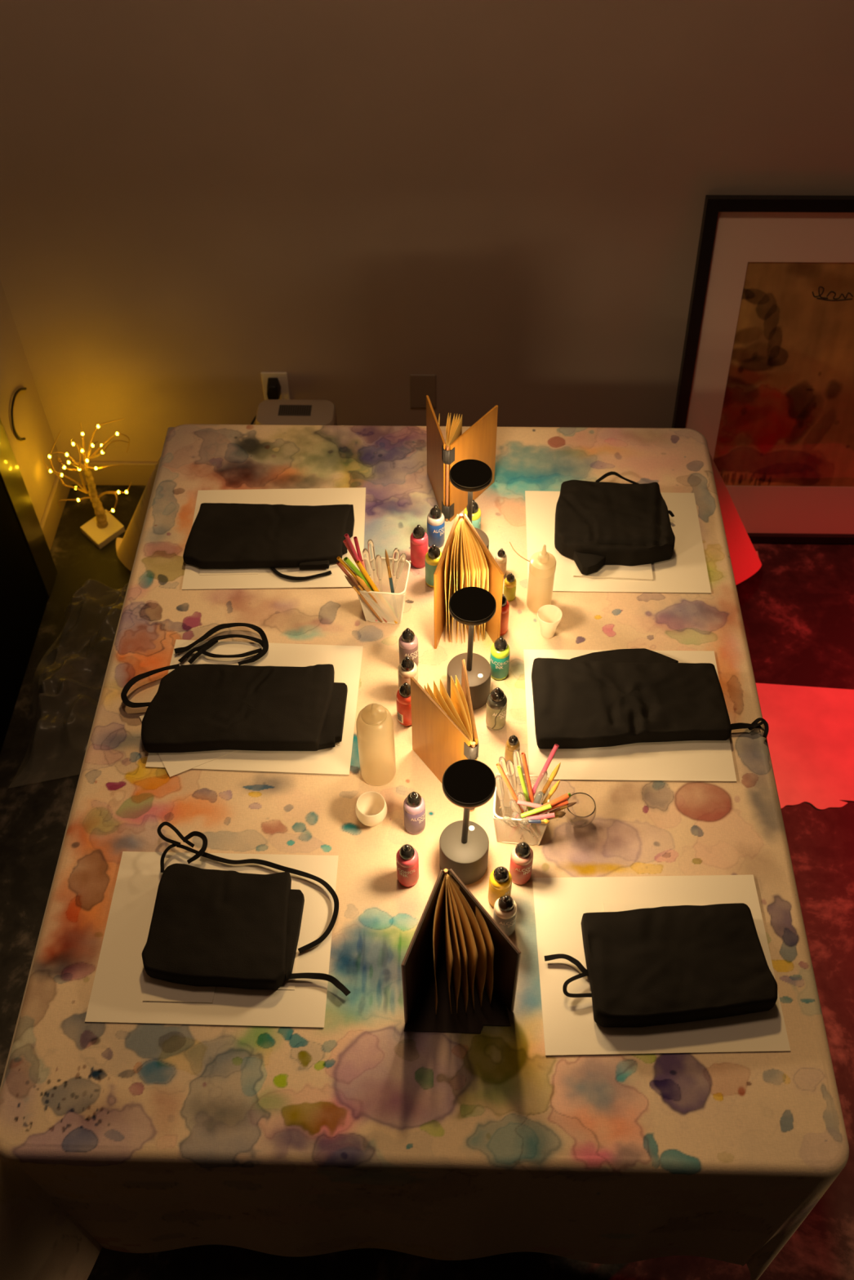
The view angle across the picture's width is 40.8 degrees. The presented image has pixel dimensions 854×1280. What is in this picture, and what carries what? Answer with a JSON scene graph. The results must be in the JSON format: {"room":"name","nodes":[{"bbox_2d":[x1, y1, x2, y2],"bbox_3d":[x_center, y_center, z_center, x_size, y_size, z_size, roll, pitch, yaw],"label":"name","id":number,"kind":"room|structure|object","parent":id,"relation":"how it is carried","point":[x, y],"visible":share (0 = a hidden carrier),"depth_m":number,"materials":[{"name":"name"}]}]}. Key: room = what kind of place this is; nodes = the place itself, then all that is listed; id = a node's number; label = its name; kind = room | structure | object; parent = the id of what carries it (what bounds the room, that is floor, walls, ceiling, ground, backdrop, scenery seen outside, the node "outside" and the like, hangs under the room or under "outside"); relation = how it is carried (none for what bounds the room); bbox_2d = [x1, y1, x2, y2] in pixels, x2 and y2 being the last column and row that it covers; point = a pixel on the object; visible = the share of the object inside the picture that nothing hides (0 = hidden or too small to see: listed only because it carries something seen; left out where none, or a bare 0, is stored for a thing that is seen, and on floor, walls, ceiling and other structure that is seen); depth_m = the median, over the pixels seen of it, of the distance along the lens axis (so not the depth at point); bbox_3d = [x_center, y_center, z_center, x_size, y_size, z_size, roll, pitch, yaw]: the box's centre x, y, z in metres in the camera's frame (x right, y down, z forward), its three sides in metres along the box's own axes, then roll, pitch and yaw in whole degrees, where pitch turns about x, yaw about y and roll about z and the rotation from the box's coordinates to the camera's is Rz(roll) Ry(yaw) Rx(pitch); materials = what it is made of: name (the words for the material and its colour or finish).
{"room":"art studio","nodes":[
{"label":"art studio","id":0,"kind":"room"},
{"bbox_2d":[0,279,61,523],"bbox_3d":[-1.221,0.055,1.215,0.120,2.900,3.810,1,50,1],"label":"door","id":1,"kind":"structure","parent":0,"point":[31,423],"depth_m":3.18,"materials":[{"name":"paint"}]},
{"bbox_2d":[10,387,26,440],"bbox_3d":[-1.107,-0.619,3.137,0.007,0.128,0.154,1,50,1],"label":"handle","id":2,"kind":"object","parent":1,"relation":"hanging from","point":[20,388],"visible":1,"depth_m":3.08,"materials":[{"name":"black plastic"}]},
{"bbox_2d":[40,463,71,551],"bbox_3d":[-1.143,0.957,2.291,0.014,0.090,3.796,1,50,1],"label":"baseboard","id":3,"kind":"structure","parent":1,"relation":"attached to","point":[52,514],"depth_m":3.39,"materials":[{"name":"beige paint"}]},
{"bbox_2d":[0,0,853,462],"bbox_3d":[0.168,-1.442,2.440,6.200,2.900,0.120,1,50,1],"label":"wall","id":4,"kind":"structure","parent":0,"point":[502,202],"depth_m":2.77,"materials":[{"name":"paint"}]},
{"bbox_2d":[60,460,157,485],"bbox_3d":[1.085,-0.483,3.461,4.385,0.090,0.014,1,50,1],"label":"baseboard","id":5,"kind":"structure","parent":4,"relation":"attached to","point":[136,473],"depth_m":3.49,"materials":[{"name":"beige paint"}]},
{"bbox_2d":[250,377,280,424],"bbox_3d":[-0.463,-0.629,3.233,0.049,0.168,0.166,27,56,21],"label":"plug","id":6,"kind":"object","parent":4,"relation":"attached to","point":[273,387],"visible":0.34,"depth_m":3.21,"materials":[{"name":"black plastic"}]},
{"bbox_2d":[260,372,290,400],"bbox_3d":[-0.427,-0.709,3.247,0.074,0.116,0.008,1,50,1],"label":"wall outlet","id":7,"kind":"object","parent":4,"relation":"attached to","point":[282,376],"visible":0.59,"depth_m":3.23,"materials":[{"name":"beige plastic"}]},
{"bbox_2d":[409,373,435,408],"bbox_3d":[-0.011,-0.701,3.241,0.074,0.116,0.007,1,50,1],"label":"blank wall plate","id":8,"kind":"object","parent":4,"relation":"attached to","point":[421,385],"visible":1,"depth_m":3.23,"materials":[{"name":"beige plastic"}]},
{"bbox_2d":[0,484,853,1279],"bbox_3d":[0.137,0.982,2.381,6.200,0.100,3.930,1,50,1],"label":"floor","id":9,"kind":"structure","parent":0,"point":[797,610],"depth_m":2.74,"materials":[{"name":"carpet"}]},
{"bbox_2d":[0,417,57,753],"bbox_3d":[-1.101,-0.257,2.602,0.052,1.160,0.805,1,50,1],"label":"base cabinet","id":10,"kind":"object","parent":9,"relation":"on","point":[28,568],"visible":1,"depth_m":2.99,"materials":[{"name":"black wood"}]},
{"bbox_2d":[41,417,131,549],"bbox_3d":[-0.943,-0.451,3.246,0.293,0.411,0.150,1,50,1],"label":"tree","id":11,"kind":"object","parent":9,"relation":"on","point":[104,528],"visible":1,"depth_m":3.29,"materials":[{"name":"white plastic"}]},
{"bbox_2d":[0,426,174,1093],"bbox_3d":[-0.013,0.356,2.358,1.167,0.736,1.541,1,50,1],"label":"folding table","id":12,"kind":"object","parent":9,"relation":"on","point":[170,428],"visible":0.12,"depth_m":1.97,"materials":[{"name":"beige laminate"}]},
{"bbox_2d":[255,399,337,425],"bbox_3d":[-0.355,-0.490,3.272,0.216,0.414,0.110,1,50,1],"label":"appliance","id":13,"kind":"object","parent":9,"relation":"on","point":[272,411],"visible":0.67,"depth_m":3.11,"materials":[{"name":"beige plastic"}]},
{"bbox_2d":[277,404,311,416],"bbox_3d":[-0.358,-0.623,3.117,0.088,0.003,0.044,1,50,1],"label":"screen","id":14,"kind":"object","parent":13,"relation":"attached to","point":[282,410],"depth_m":3.11,"materials":[{"name":"grey"}]},
{"bbox_2d":[0,424,848,1279],"bbox_3d":[-0.003,0.343,2.356,1.860,0.729,2.223,1,50,1],"label":"cloth","id":15,"kind":"object","parent":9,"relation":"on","point":[359,1130],"visible":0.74,"depth_m":1.81,"materials":[{"name":"multicoloured fabric"}]},
{"bbox_2d":[84,821,351,1027],"bbox_3d":[-0.308,0.430,1.783,0.391,0.046,0.325,1,50,1],"label":"apron","id":16,"kind":"object","parent":15,"relation":"on","point":[117,995],"depth_m":1.76,"materials":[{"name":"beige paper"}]},
{"bbox_2d":[142,974,215,1003],"bbox_3d":[-0.372,0.522,1.734,0.108,0.002,0.050,1,50,1],"label":"card","id":17,"kind":"object","parent":16,"relation":"on","point":[155,989],"visible":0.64,"depth_m":1.73,"materials":[{"name":"beige paper"}]},
{"bbox_2d":[277,881,300,990],"bbox_3d":[-0.224,0.457,1.787,0.053,0.001,0.180,1,50,1],"label":"card","id":18,"kind":"object","parent":16,"relation":"on","point":[289,984],"visible":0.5,"depth_m":1.74,"materials":[{"name":"beige paper"}]},
{"bbox_2d":[120,622,363,774],"bbox_3d":[-0.336,0.090,2.068,0.425,0.041,0.329,1,50,1],"label":"apron","id":19,"kind":"object","parent":15,"relation":"on","point":[336,760],"depth_m":2.03,"materials":[{"name":"black fabric"}]},
{"bbox_2d":[139,714,236,777],"bbox_3d":[-0.425,0.163,2.033,0.124,0.001,0.159,-23,54,-18],"label":"card","id":20,"kind":"object","parent":19,"relation":"on","point":[175,763],"visible":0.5,"depth_m":2.00,"materials":[{"name":"beige paper"}]},
{"bbox_2d":[333,671,342,745],"bbox_3d":[-0.209,0.120,2.066,0.116,0.001,0.163,1,50,1],"label":"card","id":21,"kind":"object","parent":19,"relation":"on","point":[338,674],"visible":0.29,"depth_m":2.11,"materials":[{"name":"beige paper"}]},
{"bbox_2d":[182,487,365,589],"bbox_3d":[-0.305,-0.222,2.330,0.364,0.034,0.296,1,50,1],"label":"apron","id":22,"kind":"object","parent":15,"relation":"on","point":[265,578],"depth_m":2.30,"materials":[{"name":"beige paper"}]},
{"bbox_2d":[199,568,257,575],"bbox_3d":[-0.394,-0.168,2.307,0.121,0.001,0.104,1,50,1],"label":"card","id":23,"kind":"object","parent":22,"relation":"on","point":[248,571],"visible":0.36,"depth_m":2.28,"materials":[{"name":"beige paper"}]},
{"bbox_2d":[355,791,386,826],"bbox_3d":[-0.091,0.284,1.897,0.052,0.054,0.052,1,50,1],"label":"measuring cup","id":24,"kind":"object","parent":15,"relation":"on","point":[371,808],"visible":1,"depth_m":1.90,"materials":[{"name":"white plastic"}]},
{"bbox_2d":[355,702,395,786],"bbox_3d":[-0.085,0.165,1.902,0.061,0.198,0.061,1,50,1],"label":"squeeze bottle","id":25,"kind":"object","parent":15,"relation":"on","point":[374,722],"visible":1,"depth_m":1.87,"materials":[{"name":"plastic"}]},
{"bbox_2d":[357,557,410,623],"bbox_3d":[-0.080,-0.089,2.176,0.092,0.099,0.090,5,51,5],"label":"plastic cup","id":26,"kind":"object","parent":15,"relation":"on","point":[366,610],"visible":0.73,"depth_m":2.16,"materials":[{"name":"beige"}]},
{"bbox_2d":[344,533,363,574],"bbox_3d":[-0.114,-0.117,2.124,0.066,0.211,0.007,7,51,6],"label":"straw","id":27,"kind":"object","parent":26,"relation":"in","point":[346,535],"visible":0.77,"depth_m":2.07,"materials":[{"name":"red"}]},
{"bbox_2d":[336,561,386,622],"bbox_3d":[-0.119,-0.087,2.132,0.089,0.162,0.007,1,50,2],"label":"straw","id":28,"kind":"object","parent":26,"relation":"in","point":[340,565],"visible":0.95,"depth_m":2.09,"materials":[{"name":"brown"}]},
{"bbox_2d":[344,575,382,622],"bbox_3d":[-0.117,-0.076,2.134,0.064,0.143,0.006,-8,51,-6],"label":"brush","id":29,"kind":"object","parent":26,"relation":"in","point":[349,581],"visible":1,"depth_m":2.13,"materials":[{"name":"brown wood"}]},
{"bbox_2d":[362,548,371,578],"bbox_3d":[-0.106,-0.107,2.145,0.012,0.153,0.038,-20,53,-15],"label":"pipette","id":30,"kind":"object","parent":26,"relation":"in","point":[366,555],"visible":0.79,"depth_m":2.11,"materials":[{"name":"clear plastic"}]},
{"bbox_2d":[343,556,399,614],"bbox_3d":[-0.102,-0.096,2.136,0.097,0.168,0.009,-2,50,-1],"label":"straw","id":31,"kind":"object","parent":26,"relation":"in","point":[348,562],"visible":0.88,"depth_m":2.09,"materials":[{"name":"green"}]},
{"bbox_2d":[367,539,377,586],"bbox_3d":[-0.096,-0.115,2.141,0.012,0.168,0.048,-16,52,-12],"label":"pipette","id":32,"kind":"object","parent":26,"relation":"in","point":[371,548],"visible":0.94,"depth_m":2.11,"materials":[{"name":"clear plastic"}]},
{"bbox_2d":[355,575,391,619],"bbox_3d":[-0.096,-0.077,2.136,0.066,0.141,0.010,-10,51,-7],"label":"brush","id":33,"kind":"object","parent":26,"relation":"in","point":[361,581],"visible":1,"depth_m":2.11,"materials":[{"name":"orange wood"}]},
{"bbox_2d":[355,560,398,623],"bbox_3d":[-0.091,-0.088,2.136,0.075,0.157,0.008,7,51,6],"label":"straw","id":34,"kind":"object","parent":26,"relation":"in","point":[358,563],"visible":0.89,"depth_m":2.11,"materials":[{"name":"orange"}]},
{"bbox_2d":[375,554,382,591],"bbox_3d":[-0.089,-0.100,2.148,0.013,0.138,0.039,1,50,1],"label":"pipette","id":35,"kind":"object","parent":26,"relation":"in","point":[378,558],"visible":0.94,"depth_m":2.12,"materials":[{"name":"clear plastic"}]},
{"bbox_2d":[385,549,398,617],"bbox_3d":[-0.066,-0.101,2.143,0.007,0.160,0.042,-21,53,-16],"label":"brush","id":36,"kind":"object","parent":26,"relation":"in","point":[387,559],"visible":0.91,"depth_m":2.13,"materials":[{"name":"teal"}]},
{"bbox_2d":[390,547,399,604],"bbox_3d":[-0.064,-0.107,2.148,0.012,0.148,0.047,22,54,18],"label":"pipette","id":37,"kind":"object","parent":26,"relation":"in","point":[395,559],"visible":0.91,"depth_m":2.12,"materials":[{"name":"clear plastic"}]},
{"bbox_2d":[389,552,406,603],"bbox_3d":[-0.058,-0.102,2.150,0.012,0.139,0.055,37,60,27],"label":"pipette","id":38,"kind":"object","parent":26,"relation":"in","point":[402,560],"visible":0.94,"depth_m":2.12,"materials":[{"name":"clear plastic"}]},
{"bbox_2d":[395,682,411,725],"bbox_3d":[-0.036,0.107,2.011,0.035,0.103,0.035,1,50,1],"label":"ink bottle","id":39,"kind":"object","parent":15,"relation":"on","point":[403,704],"visible":0.86,"depth_m":2.00,"materials":[{"name":"red plastic"}]},
{"bbox_2d":[395,844,418,886],"bbox_3d":[-0.031,0.350,1.810,0.036,0.103,0.036,1,50,1],"label":"ink bottle","id":40,"kind":"object","parent":15,"relation":"on","point":[406,857],"visible":1,"depth_m":1.79,"materials":[{"name":"red plastic"}]},
{"bbox_2d":[397,656,417,688],"bbox_3d":[-0.034,0.063,2.048,0.035,0.103,0.035,1,50,1],"label":"ink bottle","id":41,"kind":"object","parent":15,"relation":"on","point":[407,668],"visible":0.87,"depth_m":2.02,"materials":[{"name":"beige plastic"}]},
{"bbox_2d":[398,627,418,666],"bbox_3d":[-0.033,0.013,2.089,0.036,0.103,0.036,1,50,1],"label":"ink bottle","id":42,"kind":"object","parent":15,"relation":"on","point":[408,641],"visible":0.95,"depth_m":2.07,"materials":[{"name":"purple"}]},
{"bbox_2d":[403,791,425,834],"bbox_3d":[-0.020,0.277,1.871,0.036,0.103,0.036,1,50,1],"label":"ink bottle","id":43,"kind":"object","parent":15,"relation":"on","point":[414,805],"visible":1,"depth_m":1.85,"materials":[{"name":"purple"}]},
{"bbox_2d":[409,524,428,568],"bbox_3d":[-0.015,-0.188,2.256,0.036,0.103,0.036,1,50,1],"label":"ink bottle","id":44,"kind":"object","parent":15,"relation":"on","point":[419,544],"visible":0.98,"depth_m":2.24,"materials":[{"name":"red plastic"}]},
{"bbox_2d":[425,544,441,587],"bbox_3d":[0.014,-0.147,2.222,0.036,0.103,0.036,1,50,1],"label":"ink bottle","id":45,"kind":"object","parent":15,"relation":"on","point":[433,556],"visible":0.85,"depth_m":2.20,"materials":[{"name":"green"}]},
{"bbox_2d":[426,505,444,547],"bbox_3d":[0.018,-0.230,2.290,0.036,0.103,0.036,1,50,1],"label":"ink bottle","id":46,"kind":"object","parent":15,"relation":"on","point":[435,518],"visible":0.95,"depth_m":2.28,"materials":[{"name":"blue"}]},
{"bbox_2d":[410,659,478,811],"bbox_3d":[0.049,0.167,1.895,0.096,0.205,0.160,-18,53,-14],"label":"notebook","id":47,"kind":"object","parent":15,"relation":"on","point":[444,731],"visible":0.71,"depth_m":1.85,"materials":[{"name":"beige paper"}]},
{"bbox_2d":[403,935,511,1033],"bbox_3d":[0.047,0.498,1.753,0.158,0.001,0.206,1,50,1],"label":"card","id":48,"kind":"object","parent":15,"relation":"on","point":[424,1017],"visible":0.56,"depth_m":1.71,"materials":[{"name":"brown paper"}]},
{"bbox_2d":[400,868,520,1023],"bbox_3d":[0.048,0.445,1.665,0.161,0.205,0.150,1,50,1],"label":"notebook","id":49,"kind":"object","parent":48,"relation":"on","point":[478,951],"visible":1,"depth_m":1.63,"materials":[{"name":"brown paper"}]},
{"bbox_2d":[426,395,497,521],"bbox_3d":[0.069,-0.366,2.335,0.144,0.205,0.156,1,50,1],"label":"notebook","id":50,"kind":"object","parent":15,"relation":"on","point":[478,442],"visible":0.92,"depth_m":2.30,"materials":[{"name":"beige paper"}]},
{"bbox_2d":[439,759,495,884],"bbox_3d":[0.060,0.284,1.770,0.082,0.247,0.078,1,50,1],"label":"table lamp","id":51,"kind":"object","parent":15,"relation":"on","point":[467,784],"visible":0.98,"depth_m":1.79,"materials":[{"name":"grey metal"}]},
{"bbox_2d":[433,513,503,648],"bbox_3d":[0.075,-0.108,2.122,0.121,0.205,0.157,1,50,1],"label":"notebook","id":52,"kind":"object","parent":15,"relation":"on","point":[464,561],"visible":0.73,"depth_m":2.07,"materials":[{"name":"beige paper"}]},
{"bbox_2d":[448,459,492,550],"bbox_3d":[0.081,-0.226,2.193,0.078,0.247,0.078,1,50,1],"label":"table lamp","id":53,"kind":"object","parent":15,"relation":"on","point":[469,476],"visible":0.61,"depth_m":2.10,"materials":[{"name":"brown metal"}]},
{"bbox_2d":[446,586,496,710],"bbox_3d":[0.075,0.019,1.990,0.080,0.247,0.078,1,50,1],"label":"table lamp","id":54,"kind":"object","parent":15,"relation":"on","point":[471,606],"visible":0.91,"depth_m":1.97,"materials":[{"name":"brown metal"}]},
{"bbox_2d":[463,499,480,529],"bbox_3d":[0.091,-0.242,2.299,0.036,0.103,0.036,1,50,1],"label":"ink bottle","id":55,"kind":"object","parent":15,"relation":"on","point":[476,513],"visible":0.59,"depth_m":2.28,"materials":[{"name":"yellow"}]},
{"bbox_2d":[485,687,506,730],"bbox_3d":[0.122,0.116,2.002,0.036,0.103,0.036,1,50,1],"label":"ink bottle","id":56,"kind":"object","parent":15,"relation":"on","point":[496,702],"visible":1,"depth_m":1.99,"materials":[{"name":"beige"}]},
{"bbox_2d":[489,636,510,679],"bbox_3d":[0.132,0.029,2.074,0.035,0.103,0.036,1,50,1],"label":"ink bottle","id":57,"kind":"object","parent":15,"relation":"on","point":[500,649],"visible":0.99,"depth_m":2.06,"materials":[{"name":"green plastic"}]},
{"bbox_2d":[488,866,511,906],"bbox_3d":[0.114,0.379,1.784,0.036,0.103,0.035,1,50,1],"label":"ink bottle","id":58,"kind":"object","parent":15,"relation":"on","point":[500,879],"visible":0.95,"depth_m":1.76,"materials":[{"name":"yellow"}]},
{"bbox_2d":[495,548,506,575],"bbox_3d":[0.145,-0.154,2.248,0.023,0.069,0.023,1,50,1],"label":"ink bottle","id":59,"kind":"object","parent":15,"relation":"on","point":[500,557],"visible":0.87,"depth_m":2.23,"materials":[{"name":"beige plastic"}]},
{"bbox_2d":[499,593,509,635],"bbox_3d":[0.136,-0.052,2.141,0.034,0.103,0.034,1,50,1],"label":"ink bottle","id":60,"kind":"object","parent":15,"relation":"on","point":[505,606],"visible":0.35,"depth_m":2.13,"materials":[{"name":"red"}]},
{"bbox_2d":[493,894,516,936],"bbox_3d":[0.119,0.416,1.753,0.036,0.103,0.036,1,50,1],"label":"ink bottle","id":61,"kind":"object","parent":15,"relation":"on","point":[504,913],"visible":0.97,"depth_m":1.73,"materials":[{"name":"beige plastic"}]},
{"bbox_2d":[502,573,516,600],"bbox_3d":[0.160,-0.105,2.207,0.024,0.068,0.024,1,50,1],"label":"ink bottle","id":62,"kind":"object","parent":15,"relation":"on","point":[509,584],"visible":0.99,"depth_m":2.20,"materials":[{"name":"yellow plastic"}]},
{"bbox_2d":[504,734,519,764],"bbox_3d":[0.146,0.184,1.965,0.025,0.072,0.025,1,50,1],"label":"ink bottle","id":63,"kind":"object","parent":15,"relation":"on","point":[513,744],"visible":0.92,"depth_m":1.95,"materials":[{"name":"brown"}]},
{"bbox_2d":[509,841,533,884],"bbox_3d":[0.149,0.347,1.811,0.036,0.103,0.036,1,50,1],"label":"ink bottle","id":64,"kind":"object","parent":15,"relation":"on","point":[522,855],"visible":0.98,"depth_m":1.79,"materials":[{"name":"red"}]},
{"bbox_2d":[493,773,550,844],"bbox_3d":[0.152,0.280,1.873,0.089,0.091,0.088,4,51,4],"label":"plastic cup","id":65,"kind":"object","parent":15,"relation":"on","point":[513,837],"visible":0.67,"depth_m":1.86,"materials":[{"name":"beige"}]},
{"bbox_2d":[495,775,506,832],"bbox_3d":[0.122,0.272,1.864,0.012,0.100,0.066,-11,51,-8],"label":"pipette","id":66,"kind":"object","parent":65,"relation":"in","point":[499,782],"visible":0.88,"depth_m":1.85,"materials":[{"name":"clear plastic"}]},
{"bbox_2d":[498,756,519,827],"bbox_3d":[0.137,0.255,1.859,0.012,0.129,0.085,-21,53,-16],"label":"pipette","id":67,"kind":"object","parent":65,"relation":"in","point":[502,762],"visible":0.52,"depth_m":1.83,"materials":[{"name":"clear plastic"}]},
{"bbox_2d":[506,760,516,795],"bbox_3d":[0.146,0.258,1.859,0.012,0.124,0.081,-18,53,-14],"label":"pipette","id":68,"kind":"object","parent":65,"relation":"in","point":[510,768],"visible":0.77,"depth_m":1.84,"materials":[{"name":"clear plastic"}]},
{"bbox_2d":[495,762,537,840],"bbox_3d":[0.146,0.261,1.838,0.089,0.158,0.007,27,56,21],"label":"straw","id":69,"kind":"object","parent":65,"relation":"in","point":[498,765],"visible":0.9,"depth_m":1.81,"materials":[{"name":"orange"}]},
{"bbox_2d":[512,749,522,792],"bbox_3d":[0.154,0.250,1.856,0.012,0.139,0.088,-13,52,-10],"label":"pipette","id":70,"kind":"object","parent":65,"relation":"in","point":[516,756],"visible":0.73,"depth_m":1.83,"materials":[{"name":"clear plastic"}]},
{"bbox_2d":[502,815,537,835],"bbox_3d":[0.150,0.299,1.831,0.061,0.061,0.013,1,50,1],"label":"pipette","id":71,"kind":"object","parent":65,"relation":"in","point":[507,820],"visible":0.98,"depth_m":1.81,"materials":[{"name":"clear plastic"}]},
{"bbox_2d":[509,799,533,838],"bbox_3d":[0.153,0.291,1.851,0.047,0.095,0.012,20,53,16],"label":"pipette","id":72,"kind":"object","parent":65,"relation":"in","point":[515,807],"visible":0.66,"depth_m":1.82,"materials":[{"name":"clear plastic"}]},
{"bbox_2d":[516,765,536,832],"bbox_3d":[0.163,0.262,1.847,0.007,0.143,0.065,-30,56,-22],"label":"straw","id":73,"kind":"object","parent":65,"relation":"in","point":[518,767],"visible":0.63,"depth_m":1.82,"materials":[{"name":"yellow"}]},
{"bbox_2d":[516,799,542,808],"bbox_3d":[0.162,0.261,1.821,0.039,0.013,0.007,7,51,6],"label":"straw","id":74,"kind":"object","parent":65,"relation":"in","point":[519,802],"visible":1,"depth_m":1.82,"materials":[{"name":"pink"}]},
{"bbox_2d":[520,817,538,838],"bbox_3d":[0.164,0.298,1.824,0.031,0.050,0.013,1,50,1],"label":"pipette","id":75,"kind":"object","parent":65,"relation":"in","point":[525,822],"visible":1,"depth_m":1.81,"materials":[{"name":"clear plastic"}]},
{"bbox_2d":[520,751,540,836],"bbox_3d":[0.168,0.252,1.846,0.007,0.158,0.077,-22,54,-17],"label":"straw","id":76,"kind":"object","parent":65,"relation":"in","point":[522,754],"visible":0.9,"depth_m":1.83,"materials":[{"name":"orange"}]},
{"bbox_2d":[520,791,543,839],"bbox_3d":[0.168,0.282,1.845,0.012,0.080,0.054,28,56,22],"label":"pipette","id":77,"kind":"object","parent":65,"relation":"in","point":[539,797],"visible":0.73,"depth_m":1.83,"materials":[{"name":"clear plastic"}]},
{"bbox_2d":[508,743,559,838],"bbox_3d":[0.170,0.245,1.848,0.007,0.164,0.108,36,59,26],"label":"straw","id":78,"kind":"object","parent":65,"relation":"in","point":[556,746],"visible":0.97,"depth_m":1.82,"materials":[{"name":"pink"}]},
{"bbox_2d":[524,770,547,839],"bbox_3d":[0.175,0.267,1.855,0.012,0.119,0.068,19,53,16],"label":"pipette","id":79,"kind":"object","parent":65,"relation":"in","point":[543,775],"visible":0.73,"depth_m":1.83,"materials":[{"name":"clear plastic"}]},
{"bbox_2d":[520,804,551,817],"bbox_3d":[0.172,0.270,1.811,0.049,0.025,0.007,-7,51,-5],"label":"straw","id":80,"kind":"object","parent":65,"relation":"in","point":[547,806],"visible":1,"depth_m":1.81,"materials":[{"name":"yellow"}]},
{"bbox_2d":[518,762,560,837],"bbox_3d":[0.178,0.260,1.849,0.088,0.141,0.008,-34,58,-24],"label":"brush","id":81,"kind":"object","parent":65,"relation":"in","point":[555,771],"visible":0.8,"depth_m":1.82,"materials":[{"name":"orange"}]},
{"bbox_2d":[525,812,555,819],"bbox_3d":[0.179,0.280,1.814,0.046,0.016,0.008,-3,50,-2],"label":"straw","id":82,"kind":"object","parent":65,"relation":"in","point":[549,815],"visible":1,"depth_m":1.81,"materials":[{"name":"pink"}]},
{"bbox_2d":[525,780,559,832],"bbox_3d":[0.180,0.276,1.851,0.075,0.119,0.008,-27,55,-20],"label":"brush","id":83,"kind":"object","parent":65,"relation":"in","point":[554,787],"visible":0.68,"depth_m":1.83,"materials":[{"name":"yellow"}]},
{"bbox_2d":[526,799,568,817],"bbox_3d":[0.191,0.268,1.825,0.070,0.022,0.008,-13,51,-10],"label":"straw","id":84,"kind":"object","parent":65,"relation":"in","point":[565,802],"visible":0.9,"depth_m":1.82,"materials":[{"name":"orange"}]},
{"bbox_2d":[528,793,568,816],"bbox_3d":[0.192,0.262,1.820,0.071,0.030,0.008,-15,52,-12],"label":"straw","id":85,"kind":"object","parent":65,"relation":"in","point":[564,797],"visible":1,"depth_m":1.82,"materials":[{"name":"orange"}]},
{"bbox_2d":[509,542,555,612],"bbox_3d":[0.188,-0.142,2.175,0.126,0.164,0.049,37,60,27],"label":"squeeze bottle","id":86,"kind":"object","parent":15,"relation":"on","point":[542,565],"visible":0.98,"depth_m":2.14,"materials":[{"name":"plastic"}]},
{"bbox_2d":[537,604,562,638],"bbox_3d":[0.228,-0.031,2.153,0.046,0.057,0.046,1,50,1],"label":"cup","id":87,"kind":"object","parent":15,"relation":"on","point":[549,616],"visible":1,"depth_m":2.15,"materials":[{"name":"white plastic"}]},
{"bbox_2d":[564,792,595,827],"bbox_3d":[0.251,0.285,1.893,0.052,0.054,0.052,1,50,1],"label":"measuring cup","id":88,"kind":"object","parent":15,"relation":"on","point":[581,814],"visible":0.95,"depth_m":1.89,"materials":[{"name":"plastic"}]},
{"bbox_2d":[524,471,711,593],"bbox_3d":[0.380,-0.233,2.317,0.357,0.059,0.315,1,50,1],"label":"apron","id":89,"kind":"object","parent":15,"relation":"on","point":[686,571],"depth_m":2.29,"materials":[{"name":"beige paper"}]},
{"bbox_2d":[573,563,653,580],"bbox_3d":[0.368,-0.157,2.287,0.158,0.004,0.098,1,50,1],"label":"card","id":90,"kind":"object","parent":89,"relation":"on","point":[640,572],"visible":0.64,"depth_m":2.26,"materials":[{"name":"beige paper"}]},
{"bbox_2d":[523,648,768,781],"bbox_3d":[0.389,0.115,2.035,0.423,0.047,0.288,1,50,1],"label":"apron","id":91,"kind":"object","parent":15,"relation":"on","point":[688,760],"depth_m":2.01,"materials":[{"name":"black fabric"}]},
{"bbox_2d":[532,875,790,1055],"bbox_3d":[0.348,0.473,1.735,0.364,0.054,0.297,1,50,1],"label":"apron","id":92,"kind":"object","parent":15,"relation":"on","point":[570,1027],"depth_m":1.71,"materials":[{"name":"black fabric"}]},
{"bbox_2d":[603,902,677,911],"bbox_3d":[0.359,0.439,1.795,0.165,0.002,0.057,1,50,1],"label":"card","id":93,"kind":"object","parent":92,"relation":"on","point":[608,907],"visible":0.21,"depth_m":1.81,"materials":[{"name":"beige paper"}]},
{"bbox_2d":[671,195,853,543],"bbox_3d":[1.130,-0.672,3.046,0.920,0.969,0.223,1,50,1],"label":"framed picture","id":94,"kind":"object","parent":9,"relation":"on","point":[766,372],"visible":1,"depth_m":3.01,"materials":[{"name":"black wood"}]},
{"bbox_2d":[713,262,853,486],"bbox_3d":[1.076,-0.686,3.047,0.564,0.636,0.128,1,50,1],"label":"painting","id":95,"kind":"object","parent":94,"relation":"attached to","point":[784,412],"depth_m":3.05,"materials":[{"name":"paper"}]},
{"bbox_2d":[755,683,853,809],"bbox_3d":[1.128,0.279,2.885,0.845,0.002,0.381,4,51,4],"label":"sheet","id":96,"kind":"object","parent":9,"relation":"on","point":[810,738],"visible":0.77,"depth_m":2.90,"materials":[{"name":"red fabric"}]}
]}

